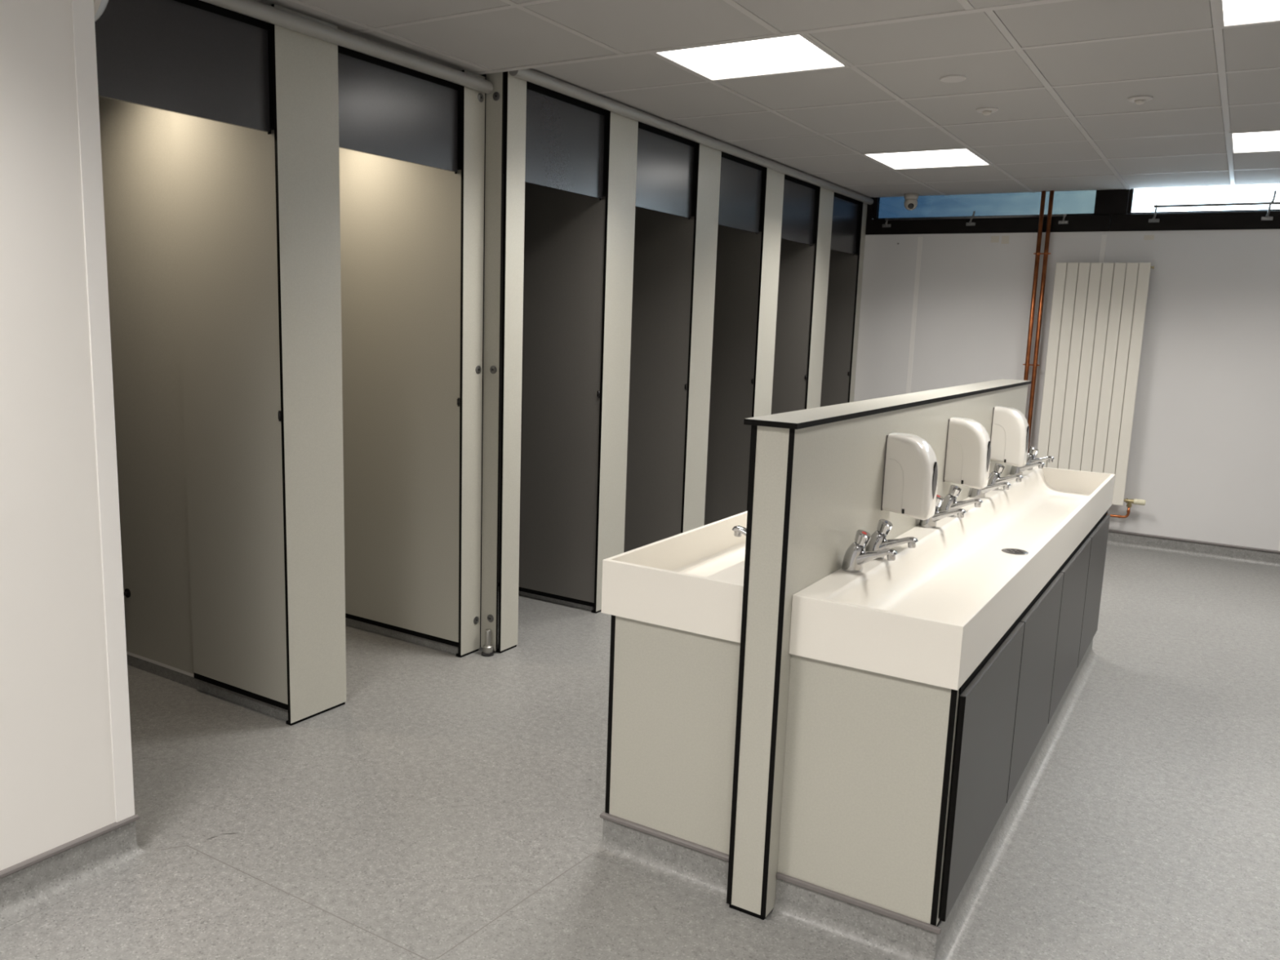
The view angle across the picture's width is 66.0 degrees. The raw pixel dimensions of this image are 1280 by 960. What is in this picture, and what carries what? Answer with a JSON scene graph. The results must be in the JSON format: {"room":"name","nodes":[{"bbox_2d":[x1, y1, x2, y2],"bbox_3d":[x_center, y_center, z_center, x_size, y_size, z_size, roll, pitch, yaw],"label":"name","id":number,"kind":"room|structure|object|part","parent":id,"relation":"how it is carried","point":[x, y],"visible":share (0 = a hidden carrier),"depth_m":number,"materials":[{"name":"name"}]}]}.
{"room":"public restroom","nodes":[
{"label":"public restroom","id":0,"kind":"room"},
{"bbox_2d":[0,0,134,871],"bbox_3d":[-2.551,0.076,0.474,0.244,2.324,4.582,8,11,31],"label":"wall","id":1,"kind":"structure","parent":0,"point":[66,773],"depth_m":2.24,"materials":[{"name":"paint"}]},
{"bbox_2d":[0,813,164,929],"bbox_3d":[-2.555,1.169,0.664,0.290,0.115,4.618,8,11,31],"label":"baseboard","id":2,"kind":"structure","parent":1,"relation":"attached to","point":[29,886],"depth_m":2.38,"materials":[{"name":"plastic"}]},
{"bbox_2d":[93,0,108,22],"bbox_3d":[-1.279,-1.152,2.268,0.236,0.236,0.069,8,11,31],"label":"lamp","id":3,"kind":"object","parent":1,"relation":"attached to","point":[100,6],"visible":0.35,"depth_m":2.23,"materials":[{"name":"grey"}]},
{"bbox_3d":[-1.287,-0.222,2.335,0.054,2.204,0.048,8,11,31],"label":"corner trim","id":4,"kind":"part","parent":1,"relation":"part of","materials":[{"name":"white"}]},
{"bbox_2d":[0,545,1279,959],"bbox_3d":[0.633,1.119,2.185,7.250,0.061,10.745,8,11,31],"label":"floor","id":5,"kind":"structure","parent":0,"point":[446,810],"depth_m":2.82,"materials":[{"name":"plastic"}]},
{"bbox_2d":[98,96,288,720],"bbox_3d":[-1.714,-0.379,3.529,1.333,2.300,0.014,8,11,31],"label":"wall","id":6,"kind":"structure","parent":5,"relation":"on","point":[136,141],"depth_m":3.57,"materials":[{"name":"laminate"}]},
{"bbox_2d":[123,588,130,597],"bbox_3d":[-1.984,0.454,3.781,0.036,0.069,0.042,8,11,31],"label":"wall hook","id":7,"kind":"object","parent":6,"relation":"attached to","point":[126,593],"visible":0.35,"depth_m":3.79,"materials":[{"name":"black plastic"}]},
{"bbox_2d":[266,4,346,725],"bbox_3d":[-1.100,-0.318,3.274,0.046,2.304,0.245,8,11,31],"label":"pilaster","id":8,"kind":"object","parent":5,"relation":"on","point":[303,68],"visible":0.93,"depth_m":3.24,"materials":[{"name":"laminate"}]},
{"bbox_2d":[94,0,270,132],"bbox_3d":[-1.308,-1.220,2.753,0.013,0.366,0.633,8,11,31],"label":"panel","id":9,"kind":"object","parent":8,"relation":"attached to","point":[194,58],"visible":0.67,"depth_m":2.79,"materials":[{"name":"grey laminate"}]},
{"bbox_2d":[171,111,288,710],"bbox_3d":[-1.376,-0.281,3.312,0.518,2.099,0.020,8,11,31],"label":"door","id":10,"kind":"structure","parent":8,"relation":"attached to","point":[224,173],"depth_m":3.31,"materials":[{"name":"laminate"}]},
{"bbox_2d":[345,169,461,654],"bbox_3d":[-1.268,-0.480,4.251,1.333,2.300,0.014,8,11,31],"label":"wall","id":11,"kind":"structure","parent":5,"relation":"on","point":[380,630],"depth_m":4.25,"materials":[{"name":"laminate"}]},
{"bbox_2d":[338,147,461,647],"bbox_3d":[-1.052,-0.394,4.108,0.802,2.109,0.020,8,11,31],"label":"door","id":12,"kind":"structure","parent":11,"relation":"in","point":[401,220],"depth_m":4.07,"materials":[{"name":"laminate"}]},
{"bbox_2d":[472,0,1073,75],"bbox_3d":[1.229,-1.353,2.634,7.050,0.109,0.032,8,11,31],"label":"trim","id":13,"kind":"structure","parent":11,"relation":"attached to","point":[1041,2],"depth_m":3.10,"materials":[{"name":"grey metal"}]},
{"bbox_2d":[456,70,484,657],"bbox_3d":[-0.687,-0.412,3.942,0.055,2.304,0.119,8,11,31],"label":"pilaster","id":14,"kind":"object","parent":5,"relation":"on","point":[471,102],"visible":0.98,"depth_m":3.91,"materials":[{"name":"laminate"}]},
{"bbox_2d":[200,0,493,93],"bbox_3d":[-1.024,-1.407,3.067,0.047,0.047,1.707,8,11,31],"label":"headrail","id":15,"kind":"object","parent":14,"relation":"attached to","point":[252,8],"visible":1,"depth_m":3.17,"materials":[{"name":"grey metal"}]},
{"bbox_2d":[337,45,457,172],"bbox_3d":[-0.855,-1.323,3.487,0.013,0.366,0.606,8,11,31],"label":"panel","id":16,"kind":"object","parent":14,"relation":"attached to","point":[388,109],"visible":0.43,"depth_m":3.47,"materials":[{"name":"grey laminate"}]},
{"bbox_2d":[480,628,493,656],"bbox_3d":[-0.635,0.676,4.109,0.054,0.108,0.054,8,11,31],"label":"corner foot","id":17,"kind":"object","parent":5,"relation":"on","point":[487,649],"visible":1,"depth_m":4.10,"materials":[{"name":"silver metal"}]},
{"bbox_2d":[480,71,504,651],"bbox_3d":[-1.172,-0.518,4.308,1.432,2.338,0.018,8,11,31],"label":"panel","id":18,"kind":"object","parent":5,"relation":"on","point":[494,100],"visible":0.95,"depth_m":3.95,"materials":[{"name":"laminate"}]},
{"bbox_2d":[495,71,526,653],"bbox_3d":[-0.534,-0.440,4.006,0.046,2.350,0.115,8,11,31],"label":"pilaster","id":19,"kind":"object","parent":5,"relation":"on","point":[515,88],"visible":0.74,"depth_m":3.98,"materials":[{"name":"laminate"}]},
{"bbox_2d":[508,68,873,204],"bbox_3d":[0.615,-1.814,5.530,0.047,0.047,4.206,8,11,31],"label":"headrail","id":20,"kind":"object","parent":19,"relation":"attached to","point":[530,75],"visible":0.92,"depth_m":4.71,"materials":[{"name":"grey metal"}]},
{"bbox_2d":[518,196,605,611],"bbox_3d":[-0.781,-0.577,4.951,1.428,2.300,0.014,8,11,31],"label":"wall","id":21,"kind":"structure","parent":5,"relation":"on","point":[520,593],"depth_m":4.88,"materials":[{"name":"grey laminate"}]},
{"bbox_2d":[498,182,605,607],"bbox_3d":[-0.439,-0.473,4.732,0.602,2.131,0.020,8,11,31],"label":"door","id":22,"kind":"structure","parent":21,"relation":"in","point":[564,231],"depth_m":4.70,"materials":[{"name":"grey laminate"}]},
{"bbox_2d":[591,109,638,613],"bbox_3d":[-0.129,-0.532,4.663,0.046,2.350,0.235,8,11,31],"label":"pilaster","id":23,"kind":"object","parent":5,"relation":"on","point":[620,132],"visible":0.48,"depth_m":4.62,"materials":[{"name":"laminate"}]},
{"bbox_2d":[524,80,604,199],"bbox_3d":[-0.324,-1.438,4.161,0.013,0.414,0.598,8,11,31],"label":"panel","id":24,"kind":"object","parent":23,"relation":"attached to","point":[565,134],"visible":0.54,"depth_m":4.16,"materials":[{"name":"grey glass"}]},
{"bbox_2d":[579,810,728,905],"bbox_3d":[0.721,0.806,3.633,0.440,0.107,2.662,8,11,31],"label":"plinth","id":25,"kind":"object","parent":5,"relation":"on","point":[690,866],"visible":0.4,"depth_m":2.53,"materials":[{"name":"plastic"}]},
{"bbox_2d":[604,614,740,854],"bbox_3d":[0.764,0.533,3.596,0.393,0.654,2.614,8,11,31],"label":"vanity cabinet","id":26,"kind":"object","parent":5,"relation":"on","point":[673,692],"visible":0.29,"depth_m":2.48,"materials":[{"name":"laminate"}]},
{"bbox_2d":[600,511,747,643],"bbox_3d":[0.807,0.130,3.602,0.417,0.140,2.790,8,11,31],"label":"basin","id":27,"kind":"object","parent":26,"relation":"in","point":[692,580],"visible":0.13,"depth_m":2.48,"materials":[{"name":"white ceramic"}]},
{"bbox_2d":[732,525,746,537],"bbox_3d":[0.311,0.146,2.634,0.139,0.105,0.058,8,11,31],"label":"tap","id":28,"kind":"object","parent":27,"relation":"on","point":[739,531],"visible":0.23,"depth_m":2.65,"materials":[{"name":"silver metal"}]},
{"bbox_2d":[680,141,721,533],"bbox_3d":[0.313,-0.633,5.379,0.046,2.350,0.249,8,11,31],"label":"pilaster","id":29,"kind":"object","parent":5,"relation":"on","point":[707,160],"visible":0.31,"depth_m":5.33,"materials":[{"name":"laminate"}]},
{"bbox_2d":[635,121,693,218],"bbox_3d":[0.113,-1.538,4.870,0.013,0.414,0.602,8,11,31],"label":"panel","id":30,"kind":"object","parent":29,"relation":"attached to","point":[664,159],"visible":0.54,"depth_m":4.87,"materials":[{"name":"grey glass"}]},
{"bbox_2d":[746,165,784,511],"bbox_3d":[0.756,-0.734,6.096,0.046,2.350,0.258,8,11,31],"label":"pilaster","id":31,"kind":"object","parent":5,"relation":"on","point":[772,181],"visible":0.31,"depth_m":6.00,"materials":[{"name":"laminate"}]},
{"bbox_2d":[718,151,762,233],"bbox_3d":[0.555,-1.639,5.588,0.013,0.414,0.591,8,11,31],"label":"panel","id":32,"kind":"object","parent":31,"relation":"attached to","point":[740,180],"visible":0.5,"depth_m":5.60,"materials":[{"name":"grey glass"}]},
{"bbox_2d":[804,185,834,408],"bbox_3d":[1.200,-0.835,6.816,0.046,2.350,0.254,8,11,31],"label":"pilaster","id":33,"kind":"object","parent":5,"relation":"on","point":[824,204],"visible":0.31,"depth_m":6.72,"materials":[{"name":"laminate"}]},
{"bbox_2d":[781,173,815,244],"bbox_3d":[1.001,-1.740,6.309,0.013,0.414,0.592,8,11,31],"label":"panel","id":34,"kind":"object","parent":33,"relation":"attached to","point":[799,196],"visible":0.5,"depth_m":6.33,"materials":[{"name":"grey laminate"}]},
{"bbox_2d":[847,200,867,402],"bbox_3d":[1.606,-0.928,7.475,0.046,2.350,0.098,8,11,31],"label":"pilaster","id":35,"kind":"object","parent":5,"relation":"on","point":[862,215],"visible":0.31,"depth_m":7.37,"materials":[{"name":"laminate"}]},
{"bbox_2d":[830,191,858,254],"bbox_3d":[1.446,-1.842,7.030,0.013,0.414,0.599,8,11,31],"label":"panel","id":36,"kind":"object","parent":35,"relation":"attached to","point":[845,209],"visible":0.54,"depth_m":7.05,"materials":[{"name":"grey laminate"}]},
{"bbox_2d":[726,378,1031,919],"bbox_3d":[0.978,0.296,3.416,0.127,1.193,2.734,8,11,31],"label":"wall","id":37,"kind":"structure","parent":5,"relation":"on","point":[816,474],"depth_m":2.32,"materials":[{"name":"laminate"}]},
{"bbox_2d":[880,431,937,519],"bbox_3d":[0.758,-0.011,2.748,0.131,0.232,0.101,8,11,31],"label":"soap dispenser","id":38,"kind":"object","parent":37,"relation":"attached to","point":[910,473],"visible":1,"depth_m":2.71,"materials":[{"name":"white plastic"}]},
{"bbox_3d":[0.704,-0.025,2.779,0.004,0.212,0.094,8,11,31],"label":"plate","id":39,"kind":"part","parent":38,"relation":"part of","materials":[{"name":"grey plastic"}]},
{"bbox_2d":[942,416,991,488],"bbox_3d":[1.106,-0.091,3.312,0.131,0.232,0.101,8,11,31],"label":"soap dispenser","id":40,"kind":"object","parent":37,"relation":"attached to","point":[968,444],"visible":1,"depth_m":3.27,"materials":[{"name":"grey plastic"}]},
{"bbox_3d":[1.052,-0.104,3.343,0.004,0.212,0.094,8,11,31],"label":"plate","id":41,"kind":"part","parent":40,"relation":"part of","materials":[{"name":"grey plastic"}]},
{"bbox_2d":[990,405,1029,466],"bbox_3d":[1.463,-0.172,3.891,0.131,0.232,0.101,8,11,31],"label":"soap dispenser","id":42,"kind":"object","parent":37,"relation":"attached to","point":[1010,429],"visible":0.99,"depth_m":3.85,"materials":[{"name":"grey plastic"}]},
{"bbox_3d":[1.409,-0.185,3.922,0.004,0.212,0.094,8,11,31],"label":"plate","id":43,"kind":"part","parent":42,"relation":"part of","materials":[{"name":"grey plastic"}]},
{"bbox_2d":[767,639,1102,959],"bbox_3d":[1.181,0.867,3.358,0.427,0.107,2.662,8,11,31],"label":"plinth","id":44,"kind":"object","parent":5,"relation":"on","point":[863,928],"visible":0.98,"depth_m":2.35,"materials":[{"name":"plastic"}]},
{"bbox_2d":[777,510,1110,926],"bbox_3d":[1.190,0.589,3.342,0.397,0.654,2.614,8,11,31],"label":"vanity cabinet","id":45,"kind":"object","parent":5,"relation":"on","point":[895,788],"visible":0.95,"depth_m":2.26,"materials":[{"name":"laminate"}]},
{"bbox_3d":[0.501,0.693,2.242,0.367,0.554,0.013,8,11,31],"label":"panel","id":46,"kind":"part","parent":45,"relation":"part of","materials":[{"name":"laminate"}]},
{"bbox_2d":[789,466,1115,690],"bbox_3d":[1.237,0.188,3.345,0.383,0.140,2.790,8,11,31],"label":"basin","id":47,"kind":"object","parent":45,"relation":"in","point":[931,614],"visible":0.98,"depth_m":2.61,"materials":[{"name":"white ceramic"}]},
{"bbox_2d":[841,529,897,572],"bbox_3d":[0.578,0.181,2.475,0.139,0.105,0.058,8,11,31],"label":"tap","id":48,"kind":"object","parent":47,"relation":"on","point":[855,557],"visible":1,"depth_m":2.47,"materials":[{"name":"silver metal"}]},
{"bbox_3d":[0.589,0.197,2.470,0.112,0.062,0.046,8,11,31],"label":"spout","id":49,"kind":"part","parent":48,"relation":"part of","materials":[{"name":"silver metal"}]},
{"bbox_2d":[865,519,918,559],"bbox_3d":[0.670,0.160,2.625,0.139,0.105,0.058,8,11,31],"label":"tap","id":50,"kind":"object","parent":47,"relation":"on","point":[878,541],"visible":0.85,"depth_m":2.62,"materials":[{"name":"silver metal"}]},
{"bbox_3d":[0.682,0.176,2.621,0.112,0.062,0.046,8,11,31],"label":"spout","id":51,"kind":"part","parent":50,"relation":"part of","materials":[{"name":"silver metal"}]},
{"bbox_2d":[919,493,965,528],"bbox_3d":[0.943,0.098,3.067,0.139,0.105,0.058,8,11,31],"label":"tap","id":52,"kind":"object","parent":47,"relation":"on","point":[931,522],"visible":0.7,"depth_m":3.06,"materials":[{"name":"silver metal"}]},
{"bbox_3d":[0.954,0.114,3.062,0.112,0.062,0.046,8,11,31],"label":"spout","id":53,"kind":"part","parent":52,"relation":"part of","materials":[{"name":"silver metal"}]},
{"bbox_2d":[938,484,982,516],"bbox_3d":[1.061,0.071,3.258,0.139,0.105,0.058,8,11,31],"label":"tap","id":54,"kind":"object","parent":47,"relation":"on","point":[949,502],"visible":0.85,"depth_m":3.25,"materials":[{"name":"silver metal"}]},
{"bbox_3d":[1.072,0.087,3.254,0.112,0.062,0.046,8,11,31],"label":"spout","id":55,"kind":"part","parent":54,"relation":"part of","materials":[{"name":"silver metal"}]},
{"bbox_2d":[969,471,1010,498],"bbox_3d":[1.296,0.018,3.639,0.139,0.105,0.058,8,11,31],"label":"tap","id":56,"kind":"object","parent":47,"relation":"on","point":[975,493],"visible":0.53,"depth_m":3.63,"materials":[{"name":"silver metal"}]},
{"bbox_3d":[1.307,0.033,3.634,0.112,0.062,0.046,8,11,31],"label":"spout","id":57,"kind":"part","parent":56,"relation":"part of","materials":[{"name":"silver metal"}]},
{"bbox_2d":[987,462,1022,490],"bbox_3d":[1.418,-0.010,3.837,0.139,0.105,0.058,8,11,31],"label":"tap","id":58,"kind":"object","parent":47,"relation":"on","point":[998,468],"visible":0.83,"depth_m":3.83,"materials":[{"name":"silver metal"}]},
{"bbox_3d":[1.429,0.005,3.833,0.112,0.062,0.046,8,11,31],"label":"spout","id":59,"kind":"part","parent":58,"relation":"part of","materials":[{"name":"silver metal"}]},
{"bbox_2d":[1009,454,1044,475],"bbox_3d":[1.670,-0.068,4.245,0.139,0.105,0.058,8,11,31],"label":"tap","id":60,"kind":"object","parent":47,"relation":"on","point":[1015,470],"visible":0.6,"depth_m":4.24,"materials":[{"name":"silver metal"}]},
{"bbox_3d":[1.681,-0.052,4.241,0.112,0.062,0.046,8,11,31],"label":"spout","id":61,"kind":"part","parent":60,"relation":"part of","materials":[{"name":"silver metal"}]},
{"bbox_2d":[1026,446,1054,470],"bbox_3d":[1.798,-0.097,4.452,0.139,0.105,0.058,8,11,31],"label":"tap","id":62,"kind":"object","parent":47,"relation":"on","point":[1033,451],"visible":0.81,"depth_m":4.44,"materials":[{"name":"silver metal"}]},
{"bbox_3d":[1.809,-0.081,4.448,0.112,0.062,0.046,8,11,31],"label":"spout","id":63,"kind":"part","parent":62,"relation":"part of","materials":[{"name":"silver metal"}]},
{"bbox_3d":[0.848,0.679,2.413,0.013,0.524,0.653,8,11,31],"label":"door","id":64,"kind":"part","parent":45,"relation":"part of","materials":[{"name":"grey laminate"}]},
{"bbox_3d":[1.194,0.600,2.975,0.013,0.524,0.663,8,11,31],"label":"door","id":65,"kind":"part","parent":45,"relation":"part of","materials":[{"name":"grey laminate"}]},
{"bbox_3d":[1.544,0.520,3.543,0.013,0.524,0.666,8,11,31],"label":"door","id":66,"kind":"part","parent":45,"relation":"part of","materials":[{"name":"grey laminate"}]},
{"bbox_3d":[1.878,0.444,4.083,0.013,0.524,0.599,8,11,31],"label":"door","id":67,"kind":"part","parent":45,"relation":"part of","materials":[{"name":"grey laminate"}]},
{"bbox_3d":[-0.343,-0.677,5.661,1.428,2.300,0.014,8,11,31],"label":"wall","id":68,"kind":"structure","parent":5,"relation":"on","visible":0},
{"bbox_2d":[623,206,693,552],"bbox_3d":[-0.001,-0.573,5.442,0.602,2.131,0.020,8,11,31],"label":"door","id":69,"kind":"structure","parent":68,"relation":"in","point":[663,254],"depth_m":5.38,"materials":[{"name":"grey laminate"}]},
{"bbox_3d":[0.098,-0.777,6.375,1.428,2.300,0.014,8,11,31],"label":"wall","id":70,"kind":"structure","parent":5,"relation":"on","visible":0},
{"bbox_2d":[704,225,761,524],"bbox_3d":[0.440,-0.673,6.155,0.602,2.131,0.020,8,11,31],"label":"door","id":71,"kind":"structure","parent":70,"relation":"in","point":[738,251],"depth_m":6.07,"materials":[{"name":"grey laminate"}]},
{"bbox_3d":[0.543,-0.879,7.097,1.428,2.300,0.013,8,11,31],"label":"wall","id":72,"kind":"structure","parent":5,"relation":"on","visible":0},
{"bbox_2d":[770,239,814,414],"bbox_3d":[0.885,-0.775,6.877,0.602,2.131,0.020,8,11,31],"label":"door","id":73,"kind":"structure","parent":72,"relation":"in","point":[796,259],"depth_m":6.74,"materials":[{"name":"grey laminate"}]},
{"bbox_2d":[254,0,1039,72],"bbox_3d":[-0.401,-0.978,-0.007,7.050,0.100,6.260,8,11,31],"label":"ceiling","id":74,"kind":"structure","parent":0,"point":[473,36],"depth_m":3.04,"materials":[{"name":"grey"}]},
{"bbox_2d":[820,249,857,406],"bbox_3d":[1.332,-0.877,7.602,0.602,2.131,0.020,8,11,31],"label":"door","id":75,"kind":"structure","parent":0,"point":[842,271],"depth_m":7.45,"materials":[{"name":"grey laminate"}]},
{"bbox_2d":[530,0,1279,197],"bbox_3d":[2.353,-1.653,4.445,7.050,0.100,4.273,8,11,31],"label":"ceiling","id":76,"kind":"structure","parent":0,"point":[1060,77],"depth_m":4.10,"materials":[{"name":"grey"}]},
{"bbox_2d":[652,34,850,81],"bbox_3d":[0.376,-1.529,3.534,0.580,0.014,0.594,8,11,31],"label":"recessed light","id":77,"kind":"object","parent":76,"relation":"in","point":[800,53],"visible":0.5,"depth_m":3.58,"materials":[{"name":"grey plastic"}]},
{"bbox_2d":[903,193,918,210],"bbox_3d":[1.929,-1.978,7.018,0.100,0.112,0.100,8,11,31],"label":"security camera","id":78,"kind":"object","parent":76,"relation":"attached to","point":[910,203],"visible":1,"depth_m":6.98,"materials":[{"name":"grey plastic"}]},
{"bbox_2d":[861,147,992,169],"bbox_3d":[1.627,-1.814,5.562,0.580,0.014,0.594,8,11,31],"label":"recessed light","id":79,"kind":"object","parent":76,"relation":"in","point":[962,157],"visible":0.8,"depth_m":5.55,"materials":[{"name":"grey plastic"}]},
{"bbox_2d":[939,75,965,82],"bbox_3d":[1.193,-1.529,3.757,0.096,0.006,0.096,8,11,31],"label":"ceiling sensor","id":80,"kind":"object","parent":76,"relation":"attached to","point":[949,78],"visible":1,"depth_m":3.74,"materials":[{"name":"grey plastic"}]},
{"bbox_2d":[975,106,998,115],"bbox_3d":[1.502,-1.591,4.265,0.092,0.024,0.092,8,11,31],"label":"ceiling sensor","id":81,"kind":"object","parent":76,"relation":"attached to","point":[985,110],"visible":1,"depth_m":4.25,"materials":[{"name":"grey plastic"}]},
{"bbox_2d":[1127,95,1152,104],"bbox_3d":[2.013,-1.525,3.968,0.092,0.024,0.092,8,11,31],"label":"ceiling sensor","id":82,"kind":"object","parent":76,"relation":"attached to","point":[1140,100],"visible":1,"depth_m":3.95,"materials":[{"name":"grey plastic"}]},
{"bbox_2d":[1216,0,1279,28],"bbox_3d":[1.876,-1.330,2.636,0.580,0.014,0.594,8,11,31],"label":"recessed light","id":83,"kind":"object","parent":76,"relation":"in","point":[1230,13],"visible":1,"depth_m":2.89,"materials":[{"name":"grey plastic"}]},
{"bbox_2d":[1228,129,1279,153],"bbox_3d":[3.127,-1.615,4.665,0.580,0.014,0.594,8,11,31],"label":"recessed light","id":84,"kind":"object","parent":76,"relation":"in","point":[1260,141],"visible":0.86,"depth_m":4.75,"materials":[{"name":"grey plastic"}]},
{"bbox_2d":[853,229,1279,551],"bbox_3d":[3.429,-0.577,6.531,7.100,2.087,0.122,8,11,31],"label":"wall","id":85,"kind":"structure","parent":0,"point":[938,310],"depth_m":6.48,"materials":[{"name":"white paint"}]},
{"bbox_3d":[1.188,-0.864,7.808,1.903,2.087,0.007,8,11,31],"label":"wall panel","id":86,"kind":"part","parent":85,"relation":"part of","materials":[{"name":"white paint"}]},
{"bbox_2d":[865,189,1129,235],"bbox_3d":[3.488,-1.854,6.297,7.050,0.513,0.112,8,11,31],"label":"window","id":87,"kind":"structure","parent":85,"relation":"in","point":[1086,211],"depth_m":6.88,"materials":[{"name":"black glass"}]},
{"bbox_2d":[882,210,1068,227],"bbox_3d":[2.327,-1.839,6.925,1.277,0.099,0.042,8,11,31],"label":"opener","id":88,"kind":"object","parent":87,"relation":"attached to","point":[1063,221],"visible":1,"depth_m":6.92,"materials":[{"name":"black metal"}]},
{"bbox_3d":[2.329,-1.844,6.920,1.240,0.017,0.016,8,11,31],"label":"rod","id":89,"kind":"part","parent":88,"relation":"part of","materials":[{"name":"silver metal"}]},
{"bbox_3d":[2.848,-1.761,6.617,0.029,0.048,0.030,8,11,31],"label":"arm","id":90,"kind":"part","parent":88,"relation":"part of","materials":[{"name":"silver metal"}]},
{"bbox_3d":[2.401,-1.857,6.963,1.527,0.014,0.040,8,11,31],"label":"sash rail","id":91,"kind":"part","parent":87,"relation":"part of","materials":[{"name":"black metal"}]},
{"bbox_3d":[2.406,-2.003,6.940,1.487,0.282,0.006,8,11,31],"label":"pane","id":92,"kind":"part","parent":87,"relation":"part of","materials":[{"name":"blue glass"}]},
{"bbox_3d":[2.523,-0.686,7.009,1.214,2.087,0.007,8,11,31],"label":"wall panel","id":93,"kind":"part","parent":85,"relation":"part of","materials":[{"name":"white paint"}]},
{"bbox_2d":[1022,191,1045,380],"bbox_3d":[2.690,-0.786,6.835,0.056,2.351,0.082,8,11,31],"label":"copper pipe","id":94,"kind":"object","parent":85,"relation":"attached to","point":[1037,253],"visible":0.68,"depth_m":6.72,"materials":[{"name":"brown metal"}]},
{"bbox_2d":[1027,190,1053,453],"bbox_3d":[2.733,-0.780,6.809,0.056,2.351,0.082,8,11,31],"label":"copper pipe","id":95,"kind":"object","parent":85,"relation":"attached to","point":[1046,253],"visible":0.66,"depth_m":6.72,"materials":[{"name":"brown metal"}]},
{"bbox_2d":[1036,262,1154,505],"bbox_3d":[3.039,-0.648,6.625,0.588,1.586,0.106,8,11,31],"label":"radiator","id":96,"kind":"object","parent":85,"relation":"attached to","point":[1098,313],"visible":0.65,"depth_m":6.56,"materials":[{"name":"white metal"}]},
{"bbox_2d":[1124,497,1146,507],"bbox_3d":[3.290,0.154,6.555,0.130,0.062,0.039,8,11,31],"label":"radiator valve","id":97,"kind":"object","parent":96,"relation":"attached to","point":[1141,502],"visible":1,"depth_m":6.54,"materials":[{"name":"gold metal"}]},
{"bbox_2d":[1110,506,1130,518],"bbox_3d":[3.112,0.201,6.682,0.383,0.088,0.022,8,11,33],"label":"pipe","id":98,"kind":"object","parent":97,"relation":"attached to","point":[1128,510],"visible":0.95,"depth_m":6.59,"materials":[{"name":"orange metal"}]},
{"bbox_3d":[3.316,0.147,6.538,0.070,0.039,0.039,8,11,31],"label":"knob","id":99,"kind":"part","parent":97,"relation":"part of","materials":[{"name":"beige plastic"}]},
{"bbox_3d":[3.564,-0.548,6.386,1.212,2.087,0.007,8,11,31],"label":"wall panel","id":100,"kind":"part","parent":85,"relation":"part of","materials":[{"name":"white paint"}]},
{"bbox_2d":[1106,528,1279,568],"bbox_3d":[4.007,0.501,6.229,5.542,0.107,0.046,8,11,31],"label":"baseboard","id":101,"kind":"structure","parent":85,"relation":"attached to","point":[1191,548],"depth_m":6.46,"materials":[{"name":"plastic"}]},
{"bbox_2d":[1109,188,1279,231],"bbox_3d":[3.891,-1.761,6.062,1.775,0.433,0.112,8,11,31],"label":"window","id":102,"kind":"structure","parent":85,"relation":"in","point":[1232,219],"depth_m":6.25,"materials":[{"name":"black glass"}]},
{"bbox_3d":[3.849,-1.664,6.096,1.505,0.014,0.040,8,11,31],"label":"sash rail","id":103,"kind":"part","parent":102,"relation":"part of","materials":[{"name":"metal"}]},
{"bbox_2d":[1148,190,1279,222],"bbox_3d":[3.838,-1.675,6.013,1.302,0.174,0.048,8,11,31],"label":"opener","id":104,"kind":"object","parent":102,"relation":"attached to","point":[1266,217],"visible":1,"depth_m":6.12,"materials":[{"name":"silver metal"}]},
{"bbox_3d":[3.312,-1.721,6.334,0.029,0.092,0.034,8,11,31],"label":"arm","id":105,"kind":"part","parent":104,"relation":"part of","materials":[{"name":"silver metal"}]},
{"bbox_3d":[3.841,-1.686,6.004,1.270,0.017,0.016,8,11,31],"label":"rod","id":106,"kind":"part","parent":104,"relation":"part of","materials":[{"name":"silver metal"}]},
{"bbox_3d":[3.841,-1.651,6.017,0.029,0.092,0.034,8,11,31],"label":"arm","id":107,"kind":"part","parent":104,"relation":"part of","materials":[{"name":"silver metal"}]},
{"bbox_3d":[3.849,-1.719,5.986,0.016,0.079,0.031,0,9,-10],"label":"handle","id":108,"kind":"part","parent":104,"relation":"part of","materials":[{"name":"silver metal"}]}
]}

